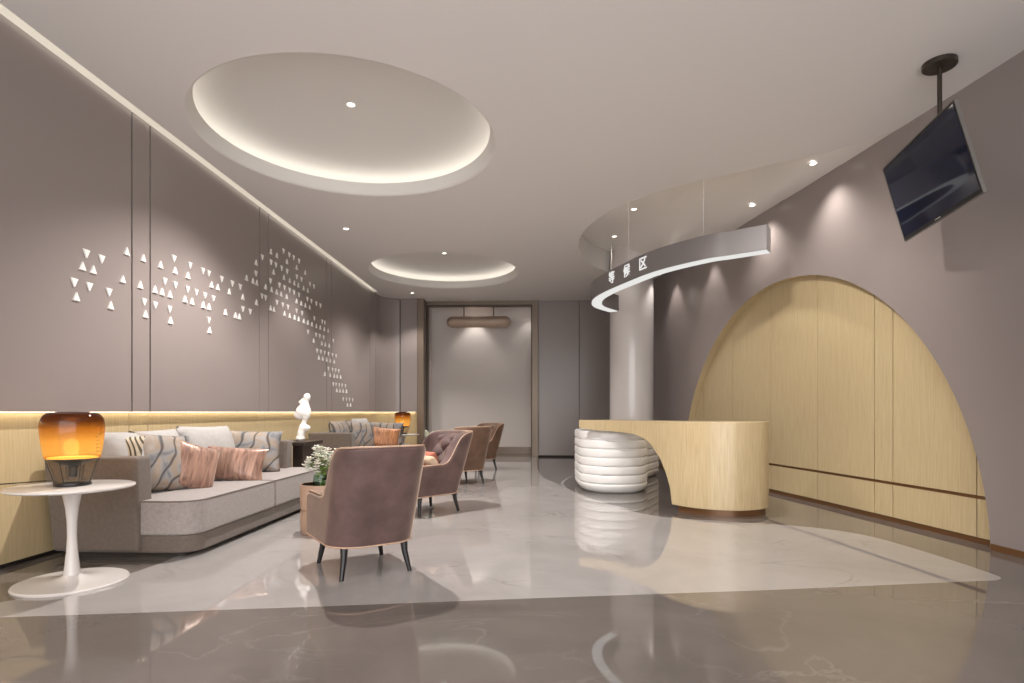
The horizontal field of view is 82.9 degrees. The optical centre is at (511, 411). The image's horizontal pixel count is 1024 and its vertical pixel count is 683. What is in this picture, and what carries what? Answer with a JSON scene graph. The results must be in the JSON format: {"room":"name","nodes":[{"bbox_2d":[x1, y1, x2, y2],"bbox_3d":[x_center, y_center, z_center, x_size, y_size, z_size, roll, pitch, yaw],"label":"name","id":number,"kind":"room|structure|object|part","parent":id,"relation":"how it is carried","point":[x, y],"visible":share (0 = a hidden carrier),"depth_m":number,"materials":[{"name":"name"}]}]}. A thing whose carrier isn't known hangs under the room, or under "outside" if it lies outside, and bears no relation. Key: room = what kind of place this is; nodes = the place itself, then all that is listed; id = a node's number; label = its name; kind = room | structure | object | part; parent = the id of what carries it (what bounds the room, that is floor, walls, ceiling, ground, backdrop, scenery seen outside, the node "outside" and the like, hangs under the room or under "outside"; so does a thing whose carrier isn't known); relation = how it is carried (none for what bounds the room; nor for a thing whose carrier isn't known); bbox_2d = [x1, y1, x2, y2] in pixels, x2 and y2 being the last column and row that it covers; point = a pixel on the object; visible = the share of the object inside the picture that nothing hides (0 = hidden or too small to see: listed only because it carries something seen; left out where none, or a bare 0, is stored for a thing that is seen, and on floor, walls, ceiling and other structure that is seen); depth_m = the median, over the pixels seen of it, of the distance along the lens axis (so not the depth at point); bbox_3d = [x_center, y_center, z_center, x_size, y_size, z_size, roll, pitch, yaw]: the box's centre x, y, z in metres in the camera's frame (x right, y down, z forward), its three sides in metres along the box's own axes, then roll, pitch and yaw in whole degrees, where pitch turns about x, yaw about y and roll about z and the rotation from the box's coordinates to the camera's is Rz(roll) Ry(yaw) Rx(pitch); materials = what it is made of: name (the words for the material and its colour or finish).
{"room":"hospital interior","nodes":[
{"label":"hospital interior","id":0,"kind":"room"},
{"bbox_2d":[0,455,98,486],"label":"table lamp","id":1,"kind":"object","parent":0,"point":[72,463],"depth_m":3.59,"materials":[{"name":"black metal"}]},
{"bbox_3d":[-3.117,0.461,3.798,0.627,0.042,0.202,0,0,14],"label":"power cord","id":2,"kind":"part","parent":1,"relation":"part of","materials":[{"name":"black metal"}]},
{"bbox_2d":[0,14,416,567],"bbox_3d":[-2.995,-0.779,5.883,1.008,3.679,15.520,0,0,2],"label":"wall","id":3,"kind":"structure","parent":0,"point":[79,169],"depth_m":5.14,"materials":[{"name":"taupe paint"},{"name":"light oak"}]},
{"bbox_3d":[-3.533,0.514,1.629,0.030,1.021,6.976,0,0,2],"label":"dado panel","id":4,"kind":"part","parent":3,"relation":"part of","materials":[{"name":"yellow wood"}]},
{"bbox_3d":[-3.480,-1.310,1.594,0.060,2.619,6.910,0,0,2],"label":"wall panel","id":5,"kind":"part","parent":3,"relation":"part of","materials":[{"name":"grey paint"}]},
{"bbox_2d":[70,277,77,286],"bbox_3d":[-3.331,-0.985,4.415,0.012,0.070,0.068,0,0,2],"label":"triangle","id":6,"kind":"object","parent":3,"relation":"attached to","point":[74,280],"visible":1,"depth_m":4.41,"materials":[{"name":"white plastic"}]},
{"bbox_2d":[72,292,80,301],"bbox_3d":[-3.330,-0.884,4.435,0.012,0.070,0.068,0,0,2],"label":"triangle","id":7,"kind":"object","parent":3,"relation":"attached to","point":[76,297],"visible":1,"depth_m":4.43,"materials":[{"name":"white plastic"}]},
{"bbox_2d":[79,261,85,270],"bbox_3d":[-3.328,-1.133,4.495,0.012,0.070,0.068,0,0,2],"label":"triangle","id":8,"kind":"object","parent":3,"relation":"attached to","point":[82,266],"visible":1,"depth_m":4.49,"materials":[{"name":"white plastic"}]},
{"bbox_2d":[83,248,89,257],"bbox_3d":[-3.326,-1.236,4.535,0.012,0.070,0.068,0,0,2],"label":"triangle","id":9,"kind":"object","parent":3,"relation":"attached to","point":[86,252],"visible":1,"depth_m":4.53,"materials":[{"name":"white plastic"}]},
{"bbox_2d":[85,281,92,290],"bbox_3d":[-3.325,-0.985,4.565,0.012,0.070,0.068,0,0,2],"label":"triangle","id":10,"kind":"object","parent":3,"relation":"attached to","point":[89,285],"visible":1,"depth_m":4.56,"materials":[{"name":"white plastic"}]},
{"bbox_2d":[89,265,96,274],"bbox_3d":[-3.324,-1.133,4.605,0.012,0.070,0.068,0,0,2],"label":"triangle","id":11,"kind":"object","parent":3,"relation":"attached to","point":[93,270],"visible":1,"depth_m":4.60,"materials":[{"name":"white plastic"}]},
{"bbox_2d":[98,254,104,263],"bbox_3d":[-3.320,-1.236,4.695,0.012,0.070,0.068,0,0,2],"label":"triangle","id":12,"kind":"object","parent":3,"relation":"attached to","point":[101,257],"visible":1,"depth_m":4.69,"materials":[{"name":"white plastic"}]},
{"bbox_2d":[105,287,112,296],"bbox_3d":[-3.317,-0.985,4.775,0.012,0.070,0.068,0,0,2],"label":"triangle","id":13,"kind":"object","parent":3,"relation":"attached to","point":[108,290],"visible":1,"depth_m":4.77,"materials":[{"name":"white plastic"}]},
{"bbox_2d":[107,301,113,309],"bbox_3d":[-3.316,-0.884,4.795,0.012,0.070,0.068,0,0,2],"label":"triangle","id":14,"kind":"object","parent":3,"relation":"attached to","point":[110,306],"visible":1,"depth_m":4.79,"materials":[{"name":"white plastic"}]},
{"bbox_2d":[120,275,125,283],"bbox_3d":[-3.311,-1.133,4.935,0.012,0.070,0.068,0,0,2],"label":"triangle","id":15,"kind":"object","parent":3,"relation":"attached to","point":[122,280],"visible":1,"depth_m":4.93,"materials":[{"name":"white plastic"}]},
{"bbox_2d":[124,247,129,255],"bbox_3d":[-3.309,-1.382,4.985,0.012,0.070,0.068,0,0,2],"label":"triangle","id":16,"kind":"object","parent":3,"relation":"attached to","point":[126,252],"visible":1,"depth_m":4.98,"materials":[{"name":"white plastic"}]},
{"bbox_3d":[-3.390,0.514,5.243,0.030,1.021,0.242,0,0,2],"label":"dado panel","id":17,"kind":"part","parent":3,"relation":"part of","materials":[{"name":"yellow wood"}]},
{"bbox_2d":[137,281,142,288],"bbox_3d":[-3.302,-1.133,5.155,0.012,0.070,0.068,0,0,2],"label":"triangle","id":18,"kind":"object","parent":3,"relation":"attached to","point":[140,285],"visible":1,"depth_m":5.15,"materials":[{"name":"white plastic"}]},
{"bbox_3d":[-3.338,-1.310,5.176,0.060,2.619,0.220,0,0,2],"label":"wall panel","id":19,"kind":"part","parent":3,"relation":"part of","materials":[{"name":"grey"}]},
{"bbox_2d":[140,254,145,262],"bbox_3d":[-3.300,-1.382,5.195,0.012,0.070,0.068,0,0,2],"label":"triangle","id":20,"kind":"object","parent":3,"relation":"attached to","point":[143,259],"visible":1,"depth_m":5.19,"materials":[{"name":"white plastic"}]},
{"bbox_3d":[-3.344,0.514,6.407,0.030,1.021,2.072,0,0,2],"label":"dado panel","id":21,"kind":"part","parent":3,"relation":"part of","materials":[{"name":"yellow wood"}]},
{"bbox_3d":[-3.291,-1.310,6.345,0.060,2.619,2.080,0,0,2],"label":"wall panel","id":22,"kind":"part","parent":3,"relation":"part of","materials":[{"name":"grey paint"}]},
{"bbox_3d":[-3.298,0.514,7.572,0.030,1.021,0.242,0,0,2],"label":"dado panel","id":23,"kind":"part","parent":3,"relation":"part of","materials":[{"name":"yellow wood"}]},
{"bbox_3d":[-3.245,-1.310,7.519,0.060,2.619,0.230,0,0,2],"label":"wall panel","id":24,"kind":"part","parent":3,"relation":"part of","materials":[{"name":"grey"}]},
{"bbox_3d":[-3.251,0.514,8.756,0.030,1.021,2.112,0,0,2],"label":"dado panel","id":25,"kind":"part","parent":3,"relation":"part of","materials":[{"name":"yellow wood"}]},
{"bbox_3d":[-3.197,-1.310,8.713,0.060,2.619,2.120,0,0,2],"label":"wall panel","id":26,"kind":"part","parent":3,"relation":"part of","materials":[{"name":"grey paint"}]},
{"bbox_3d":[-3.204,0.514,9.930,0.030,1.021,0.222,0,0,2],"label":"dado panel","id":27,"kind":"part","parent":3,"relation":"part of","materials":[{"name":"yellow wood"}]},
{"bbox_3d":[-3.150,-1.310,9.898,0.060,2.619,0.210,0,0,2],"label":"wall panel","id":28,"kind":"part","parent":3,"relation":"part of","materials":[{"name":"grey paint"}]},
{"bbox_3d":[-3.153,0.514,11.219,0.030,1.021,2.342,0,0,2],"label":"dado panel","id":29,"kind":"part","parent":3,"relation":"part of","materials":[{"name":"brown wood"}]},
{"bbox_3d":[-3.099,-1.310,11.181,0.060,2.619,2.320,0,0,2],"label":"wall panel","id":30,"kind":"part","parent":3,"relation":"part of","materials":[{"name":"grey paint"}]},
{"bbox_3d":[-3.044,-1.310,12.580,0.060,2.619,0.440,0,0,2],"label":"wall panel","id":31,"kind":"part","parent":3,"relation":"part of","materials":[{"name":"grey"}]},
{"bbox_3d":[-3.002,0.514,12.976,0.237,1.021,1.167,0,0,20],"label":"dado panel","id":32,"kind":"part","parent":3,"relation":"part of","materials":[{"name":"brown wood"}]},
{"bbox_3d":[-2.886,-1.310,13.180,0.215,2.619,0.792,0,0,35],"label":"wall panel","id":33,"kind":"part","parent":3,"relation":"part of","materials":[{"name":"grey paint"}]},
{"bbox_3d":[-2.443,0.514,13.488,0.508,1.021,0.048,0,0,-1],"label":"dado panel","id":34,"kind":"part","parent":3,"relation":"part of","materials":[{"name":"brown wood"}]},
{"bbox_3d":[-2.386,-1.310,13.434,0.388,2.619,0.063,0,0,2],"label":"wall panel","id":35,"kind":"part","parent":3,"relation":"part of","materials":[{"name":"grey paint"}]},
{"bbox_2d":[429,307,530,446],"bbox_3d":[-0.755,-0.780,14.341,2.795,3.680,0.600,0,0,2],"label":"wall","id":36,"kind":"structure","parent":0,"point":[477,376],"depth_m":14.54,"materials":[{"name":"grey paint"}]},
{"bbox_2d":[417,299,537,456],"bbox_3d":[-0.781,-0.782,13.695,2.795,3.685,0.706,0,0,2],"label":"trim","id":37,"kind":"structure","parent":36,"relation":"attached to","point":[423,307],"depth_m":13.61,"materials":[{"name":"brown metal"}]},
{"bbox_2d":[497,447,530,453],"bbox_3d":[-0.750,0.965,14.526,2.550,0.190,0.030,0,0,2],"label":"baseboard","id":38,"kind":"structure","parent":36,"relation":"attached to","point":[501,450],"depth_m":14.48,"materials":[{"name":"brown wood"}]},
{"bbox_2d":[0,0,1023,307],"bbox_3d":[0.325,-2.806,6.292,7.391,0.374,16.600,0,0,2],"label":"ceiling","id":39,"kind":"structure","parent":0,"point":[512,140],"depth_m":5.08,"materials":[{"name":"white paint"}]},
{"bbox_2d":[345,101,356,107],"bbox_3d":[-1.563,-2.982,5.631,0.112,0.011,0.112,0,0,2],"label":"recessed light","id":40,"kind":"object","parent":39,"relation":"in","point":[349,104],"visible":1,"depth_m":5.63,"materials":[{"name":"white"}]},
{"bbox_2d":[447,307,510,327],"bbox_3d":[-0.804,-2.333,14.043,1.560,0.575,0.270,0,0,2],"label":"pendant lamp","id":41,"kind":"object","parent":39,"relation":"hanging from","point":[463,321],"visible":0.97,"depth_m":13.94,"materials":[{"name":"beige metal"}]},
{"bbox_3d":[-0.804,-2.180,14.043,1.560,0.270,0.270,0,0,2],"label":"lamp shade","id":42,"kind":"part","parent":41,"relation":"part of","materials":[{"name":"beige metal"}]},
{"bbox_2d":[591,179,770,311],"bbox_3d":[1.911,-2.372,8.152,0.925,1.236,4.080,0,0,-15],"label":"sign","id":43,"kind":"object","parent":39,"relation":"hanging from","point":[756,240],"visible":1,"depth_m":6.94,"materials":[{"name":"grey metal"}]},
{"bbox_3d":[2.181,-2.807,8.159,2.197,0.370,6.016,0,0,-7],"label":"raised panel","id":44,"kind":"part","parent":39,"relation":"part of","materials":[{"name":"white paint"}]},
{"bbox_2d":[808,161,818,165],"bbox_3d":[3.228,-2.655,6.207,0.112,0.011,0.112,0,0,2],"label":"recessed light","id":45,"kind":"object","parent":39,"relation":"in","point":[814,162],"visible":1,"depth_m":6.20,"materials":[{"name":"white"}]},
{"bbox_2d":[882,53,986,241],"bbox_3d":[3.131,-2.012,4.256,0.332,1.212,1.099,0,0,12],"label":"television","id":46,"kind":"object","parent":39,"relation":"hanging from","point":[937,173],"visible":1,"depth_m":4.20,"materials":[{"name":"grey"}]},
{"bbox_3d":[3.064,-1.718,4.270,0.190,0.616,1.095,0,0,12],"label":"casing","id":47,"kind":"part","parent":46,"relation":"part of","materials":[{"name":"grey plastic"}]},
{"bbox_3d":[3.205,-2.599,4.346,0.224,0.038,0.224,0,0,2],"label":"ceiling plate","id":48,"kind":"part","parent":46,"relation":"part of","materials":[{"name":"brown metal"}]},
{"bbox_2d":[0,454,1023,682],"bbox_3d":[0.255,1.060,6.295,7.531,0.001,16.600,0,0,2],"label":"floor","id":49,"kind":"structure","parent":0,"point":[537,576],"depth_m":3.25,"materials":[{"name":"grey tile"}]},
{"bbox_2d":[0,479,135,597],"bbox_3d":[-2.735,0.759,3.606,0.670,0.602,0.670,0,0,2],"label":"side table","id":50,"kind":"object","parent":49,"relation":"on","point":[73,579],"visible":0.97,"depth_m":3.56,"materials":[{"name":"white paint"}]},
{"bbox_3d":[-2.735,0.748,3.606,0.130,0.524,0.130,0,0,2],"label":"stem","id":51,"kind":"part","parent":50,"relation":"part of","materials":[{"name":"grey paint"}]},
{"bbox_2d":[44,440,320,555],"bbox_3d":[-2.778,0.690,5.494,1.090,0.740,2.698,0,0,2],"label":"sofa","id":52,"kind":"object","parent":49,"relation":"on","point":[136,520],"visible":0.66,"depth_m":4.21,"materials":[{"name":"grey fabric"}]},
{"bbox_3d":[-3.164,0.665,5.510,0.180,0.690,2.340,0,0,2],"label":"backrest","id":53,"kind":"part","parent":52,"relation":"part of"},
{"bbox_3d":[-3.027,0.667,4.258,0.689,0.685,0.208,0,0,2],"label":"armrest","id":54,"kind":"part","parent":52,"relation":"part of","materials":[{"name":"grey fabric"}]},
{"bbox_2d":[95,434,144,455],"bbox_3d":[-3.017,0.385,4.438,0.359,0.433,0.149,0,0,-10],"label":"cushion","id":55,"kind":"object","parent":52,"relation":"on","point":[134,445],"visible":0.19,"depth_m":4.43,"materials":[{"name":"beige fabric"}]},
{"bbox_2d":[99,429,178,455],"bbox_3d":[-2.985,0.395,4.742,0.274,0.488,0.921,0,0,2],"label":"cushion","id":56,"kind":"object","parent":52,"relation":"on","point":[110,443],"visible":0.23,"depth_m":4.37,"materials":[{"name":"grey fabric"}]},
{"bbox_2d":[128,431,188,490],"bbox_3d":[-2.864,0.415,4.757,0.229,0.539,0.595,0,0,21],"label":"cushion","id":57,"kind":"object","parent":52,"relation":"on","point":[164,452],"visible":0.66,"depth_m":4.69,"materials":[{"name":"grey fabric"}]},
{"bbox_3d":[-2.742,0.960,5.503,0.985,0.130,2.580,0,0,2],"label":"rail","id":58,"kind":"part","parent":52,"relation":"part of","materials":[{"name":"grey fabric"}]},
{"bbox_2d":[179,441,220,488],"bbox_3d":[-2.706,0.470,4.951,0.206,0.499,0.487,0,0,40],"label":"cushion","id":59,"kind":"object","parent":52,"relation":"on","point":[198,463],"visible":0.8,"depth_m":4.91,"materials":[{"name":"fabric"}]},
{"bbox_2d":[176,426,234,447],"bbox_3d":[-2.949,0.390,5.641,0.297,0.524,0.859,0,0,7],"label":"cushion","id":60,"kind":"object","parent":52,"relation":"on","point":[221,436],"visible":0.37,"depth_m":5.52,"materials":[{"name":"grey fabric"}]},
{"bbox_2d":[141,480,273,534],"bbox_3d":[-2.610,0.770,4.840,0.700,0.250,1.295,0,0,2],"label":"seat cushion","id":61,"kind":"object","parent":52,"relation":"on","point":[199,511],"depth_m":4.44,"materials":[{"name":"grey fabric"}]},
{"bbox_2d":[208,446,268,480],"bbox_3d":[-2.745,0.482,5.473,0.823,0.400,0.197,0,0,-8],"label":"cushion","id":62,"kind":"object","parent":52,"relation":"on","point":[234,464],"visible":0.52,"depth_m":5.45,"materials":[{"name":"fabric"}]},
{"bbox_2d":[230,430,282,471],"bbox_3d":[-2.836,0.420,6.217,0.702,0.484,0.202,0,0,-22],"label":"cushion","id":63,"kind":"object","parent":52,"relation":"on","point":[242,439],"visible":0.46,"depth_m":6.22,"materials":[{"name":"grey fabric"}]},
{"bbox_2d":[214,467,320,505],"bbox_3d":[-2.559,0.770,6.144,0.700,0.250,1.285,0,0,2],"label":"seat cushion","id":64,"kind":"object","parent":52,"relation":"on","point":[287,481],"depth_m":5.89,"materials":[{"name":"grey fabric"}]},
{"bbox_3d":[-2.929,0.667,6.746,0.689,0.685,0.208,0,0,2],"label":"armrest","id":65,"kind":"part","parent":52,"relation":"part of","materials":[{"name":"fabric"}]},
{"bbox_2d":[292,440,322,466],"bbox_3d":[-2.806,0.710,7.217,0.700,0.700,0.600,0,0,2],"label":"side table","id":66,"kind":"object","parent":49,"relation":"on","point":[301,449],"visible":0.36,"depth_m":6.99,"materials":[{"name":"brown wood"}]},
{"bbox_2d":[294,393,310,440],"bbox_3d":[-2.587,0.063,7.158,0.209,0.592,0.106,0,0,2],"label":"sculpture","id":67,"kind":"object","parent":66,"relation":"on","point":[303,411],"visible":1,"depth_m":7.12,"materials":[{"name":"white ceramic"}]},
{"bbox_3d":[-2.567,0.733,7.207,0.120,0.655,0.480,0,0,2],"label":"leg panel","id":68,"kind":"part","parent":66,"relation":"part of","materials":[{"name":"brown wood"}]},
{"bbox_2d":[300,481,325,535],"bbox_3d":[-1.678,0.846,5.141,0.384,0.428,0.384,0,0,2],"label":"table","id":69,"kind":"object","parent":49,"relation":"on","point":[304,487],"visible":0.3,"depth_m":4.99,"materials":[{"name":"beige wood"}]},
{"bbox_2d":[302,445,336,485],"bbox_3d":[-1.664,0.508,5.090,0.303,0.407,0.270,0,0,2],"label":"flower vase","id":70,"kind":"object","parent":69,"relation":"on","point":[320,457],"visible":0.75,"depth_m":5.09,"materials":[{"name":"green plant"}]},
{"bbox_2d":[308,431,411,478],"bbox_3d":[-2.585,0.690,10.361,1.090,0.740,2.698,0,0,2],"label":"sofa","id":71,"kind":"object","parent":49,"relation":"on","point":[332,440],"visible":0.17,"depth_m":9.03,"materials":[{"name":"grey fabric"}]},
{"bbox_3d":[-2.834,0.667,9.124,0.689,0.685,0.208,0,0,2],"label":"armrest","id":72,"kind":"part","parent":71,"relation":"part of","materials":[{"name":"fabric"}]},
{"bbox_2d":[328,420,349,432],"bbox_3d":[-2.823,0.390,9.569,0.239,0.488,0.801,0,0,2],"label":"cushion","id":73,"kind":"object","parent":71,"relation":"on","point":[334,426],"visible":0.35,"depth_m":9.34,"materials":[{"name":"grey fabric"}]},
{"bbox_2d":[351,418,367,422],"bbox_3d":[-2.752,0.370,10.617,0.259,0.507,0.861,0,0,2],"label":"cushion","id":74,"kind":"object","parent":71,"relation":"on","point":[363,420],"visible":0.16,"depth_m":10.47,"materials":[{"name":"grey fabric"}]},
{"bbox_2d":[347,420,373,446],"bbox_3d":[-2.606,0.400,10.011,0.205,0.527,0.647,0,0,30],"label":"cushion","id":75,"kind":"object","parent":71,"relation":"on","point":[363,432],"visible":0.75,"depth_m":9.95,"materials":[{"name":"grey fabric"}]},
{"bbox_2d":[367,422,403,444],"bbox_3d":[-2.422,0.420,10.854,0.802,0.508,0.205,0,0,-17],"label":"cushion","id":76,"kind":"object","parent":71,"relation":"on","point":[375,424],"visible":0.26,"depth_m":10.88,"materials":[{"name":"fabric"}]},
{"bbox_2d":[373,427,400,445],"bbox_3d":[-2.310,0.460,10.400,0.628,0.421,0.198,0,0,-8],"label":"cushion","id":77,"kind":"object","parent":71,"relation":"on","point":[382,436],"visible":0.73,"depth_m":10.35,"materials":[{"name":"orange fabric"}]},
{"bbox_2d":[306,444,425,580],"bbox_3d":[-0.986,0.632,3.918,0.592,0.859,0.961,0,0,-33],"label":"armchair","id":78,"kind":"object","parent":49,"relation":"on","point":[369,497],"visible":1,"depth_m":3.62,"materials":[{"name":"fabric"}]},
{"bbox_3d":[-1.325,0.951,4.061,0.078,0.220,0.053,0,0,29],"label":"leg","id":79,"kind":"part","parent":78,"relation":"part of","materials":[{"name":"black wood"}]},
{"bbox_3d":[-1.068,0.952,3.655,0.053,0.220,0.086,0,0,19],"label":"leg","id":80,"kind":"part","parent":78,"relation":"part of","materials":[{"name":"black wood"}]},
{"bbox_3d":[-0.981,0.951,4.287,0.053,0.220,0.078,0,0,-5],"label":"leg","id":81,"kind":"part","parent":78,"relation":"part of","materials":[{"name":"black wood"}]},
{"bbox_3d":[-0.712,0.952,3.889,0.086,0.220,0.053,0,0,5],"label":"leg","id":82,"kind":"part","parent":78,"relation":"part of","materials":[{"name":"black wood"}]},
{"bbox_2d":[402,433,418,443],"bbox_3d":[-2.264,0.759,12.049,0.670,0.602,0.670,0,0,2],"label":"side table","id":83,"kind":"object","parent":49,"relation":"on","point":[407,434],"visible":0.23,"depth_m":11.96,"materials":[{"name":"grey paint"}]},
{"bbox_2d":[394,412,410,433],"bbox_3d":[-2.276,0.228,12.070,0.334,0.460,0.334,0,0,2],"label":"table lamp","id":84,"kind":"object","parent":83,"relation":"on","point":[398,415],"visible":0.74,"depth_m":11.95,"materials":[{"name":"orange glass"}]},
{"bbox_3d":[-2.276,0.215,12.070,0.334,0.434,0.334,0,0,2],"label":"lamp shade","id":85,"kind":"part","parent":84,"relation":"part of","materials":[{"name":"orange glass"}]},
{"bbox_2d":[418,430,472,516],"bbox_3d":[-0.880,0.632,6.226,0.592,0.859,0.961,0,0,42],"label":"armchair","id":86,"kind":"object","parent":49,"relation":"on","point":[451,447],"visible":0.7,"depth_m":6.12,"materials":[{"name":"brown fabric"}]},
{"bbox_3d":[-0.934,0.951,5.861,0.053,0.220,0.078,0,0,14],"label":"leg","id":87,"kind":"part","parent":86,"relation":"part of","materials":[{"name":"black wood"}]},
{"bbox_2d":[424,456,437,465],"bbox_3d":[-0.841,0.540,6.058,0.123,0.157,0.242,0,0,-29],"label":"cushion","id":88,"kind":"object","parent":86,"relation":"on","point":[428,460],"visible":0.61,"depth_m":5.97,"materials":[{"name":"beige fabric"}]},
{"bbox_2d":[423,451,438,465],"bbox_3d":[-0.893,0.525,6.240,0.142,0.210,0.340,0,0,-38],"label":"cushion","id":89,"kind":"object","parent":86,"relation":"on","point":[433,454],"visible":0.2,"depth_m":6.12,"materials":[{"name":"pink fabric"}]},
{"bbox_3d":[-0.605,0.952,6.212,0.086,0.220,0.053,0,0,4],"label":"leg","id":90,"kind":"part","parent":86,"relation":"part of","materials":[{"name":"black wood"}]},
{"bbox_2d":[453,426,491,482],"bbox_3d":[-0.723,0.632,8.636,0.592,0.859,0.961,0,0,-33],"label":"armchair","id":91,"kind":"object","parent":49,"relation":"on","point":[475,460],"visible":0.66,"depth_m":8.36,"materials":[{"name":"brown fabric"}]},
{"bbox_3d":[-0.450,0.952,8.607,0.086,0.220,0.053,0,0,5],"label":"leg","id":92,"kind":"part","parent":91,"relation":"part of","materials":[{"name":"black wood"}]},
{"bbox_2d":[477,423,503,468],"bbox_3d":[-0.596,0.632,10.738,0.592,0.859,0.961,0,0,42],"label":"armchair","id":93,"kind":"object","parent":49,"relation":"on","point":[497,428],"visible":0.44,"depth_m":10.65,"materials":[{"name":"brown fabric"}]},
{"bbox_2d":[575,420,768,516],"bbox_3d":[1.744,0.582,7.924,1.774,0.956,4.238,0,0,-4],"label":"reception desk","id":94,"kind":"object","parent":49,"relation":"on","point":[713,468],"visible":1,"depth_m":6.09,"materials":[{"name":"brown wood"}]},
{"bbox_2d":[538,300,609,456],"bbox_3d":[1.668,-0.780,13.730,2.095,3.680,0.230,0,0,2],"label":"wall","id":95,"kind":"structure","parent":0,"point":[574,336],"depth_m":13.63,"materials":[{"name":"grey paint"}]},
{"bbox_3d":[1.099,-0.799,13.662,0.957,3.638,0.050,0,0,2],"label":"wall panel","id":96,"kind":"part","parent":95,"relation":"part of","materials":[{"name":"grey paint"}]},
{"bbox_3d":[2.140,-0.799,13.621,1.103,3.638,0.050,0,0,2],"label":"wall panel","id":97,"kind":"part","parent":95,"relation":"part of","materials":[{"name":"grey paint"}]},
{"bbox_2d":[610,247,653,419],"bbox_3d":[2.206,-0.980,10.701,0.794,4.080,0.794,0,0,2],"label":"column","id":98,"kind":"structure","parent":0,"point":[632,326],"depth_m":10.36,"materials":[{"name":"grey paint"}]},
{"bbox_2d":[654,50,1023,550],"bbox_3d":[3.438,-0.930,5.749,0.878,3.980,15.809,0,0,-4],"label":"wall","id":99,"kind":"structure","parent":0,"point":[885,372],"depth_m":5.70,"materials":[{"name":"grey paint"}]},
{"bbox_3d":[3.128,-0.559,9.866,0.030,2.462,0.637,0,0,-8],"label":"niche panel","id":100,"kind":"part","parent":99,"relation":"part of","materials":[{"name":"brown wood"}]},
{"bbox_3d":[3.232,-0.559,9.082,0.030,2.462,0.921,0,0,-7],"label":"niche panel","id":101,"kind":"part","parent":99,"relation":"part of","materials":[{"name":"brown wood"}]},
{"bbox_3d":[3.355,-0.559,8.121,0.030,2.462,0.991,0,0,-7],"label":"niche panel","id":102,"kind":"part","parent":99,"relation":"part of","materials":[{"name":"brown wood"}]},
{"bbox_3d":[3.355,0.856,8.121,0.030,0.308,0.991,0,0,-7],"label":"niche panel","id":103,"kind":"part","parent":99,"relation":"part of","materials":[{"name":"brown wood"}]},
{"bbox_3d":[3.480,-0.559,7.160,0.033,2.462,0.923,0,0,-8],"label":"niche panel","id":104,"kind":"part","parent":99,"relation":"part of","materials":[{"name":"brown wood"}]},
{"bbox_3d":[3.480,0.856,7.160,0.033,0.308,0.923,0,0,-8],"label":"niche panel","id":105,"kind":"part","parent":99,"relation":"part of","materials":[{"name":"brown wood"}]},
{"bbox_3d":[3.595,-0.559,6.255,0.031,2.462,0.878,0,0,-7],"label":"niche panel","id":106,"kind":"part","parent":99,"relation":"part of","materials":[{"name":"brown wood"}]},
{"bbox_3d":[3.595,0.856,6.255,0.031,0.308,0.878,0,0,-7],"label":"niche panel","id":107,"kind":"part","parent":99,"relation":"part of","materials":[{"name":"brown wood"}]},
{"bbox_3d":[3.659,-0.559,5.692,0.030,2.462,0.231,0,0,-6],"label":"niche panel","id":108,"kind":"part","parent":99,"relation":"part of","materials":[{"name":"brown wood"}]},
{"bbox_3d":[3.659,0.856,5.692,0.030,0.308,0.231,0,0,-6],"label":"niche panel","id":109,"kind":"part","parent":99,"relation":"part of","materials":[{"name":"brown wood"}]},
{"bbox_3d":[3.721,-0.559,5.129,0.030,2.462,0.878,0,0,-6],"label":"niche panel","id":110,"kind":"part","parent":99,"relation":"part of","materials":[{"name":"brown wood"}]},
{"bbox_3d":[3.721,0.856,5.129,0.030,0.308,0.878,0,0,-6],"label":"niche panel","id":111,"kind":"part","parent":99,"relation":"part of","materials":[{"name":"brown wood"}]},
{"bbox_3d":[3.792,-0.559,4.471,0.031,2.462,0.423,0,0,-6],"label":"niche panel","id":112,"kind":"part","parent":99,"relation":"part of","materials":[{"name":"brown wood"}]},
{"bbox_3d":[3.792,0.856,4.471,0.031,0.308,0.423,0,0,-6],"label":"niche panel","id":113,"kind":"part","parent":99,"relation":"part of","materials":[{"name":"brown wood"}]},
{"bbox_2d":[991,544,1023,557],"bbox_3d":[3.614,1.035,1.163,0.131,0.050,6.610,0,0,2],"label":"baseboard","id":114,"kind":"structure","parent":99,"relation":"attached to","point":[1013,552],"depth_m":4.32,"materials":[{"name":"brown wood"}]}
]}

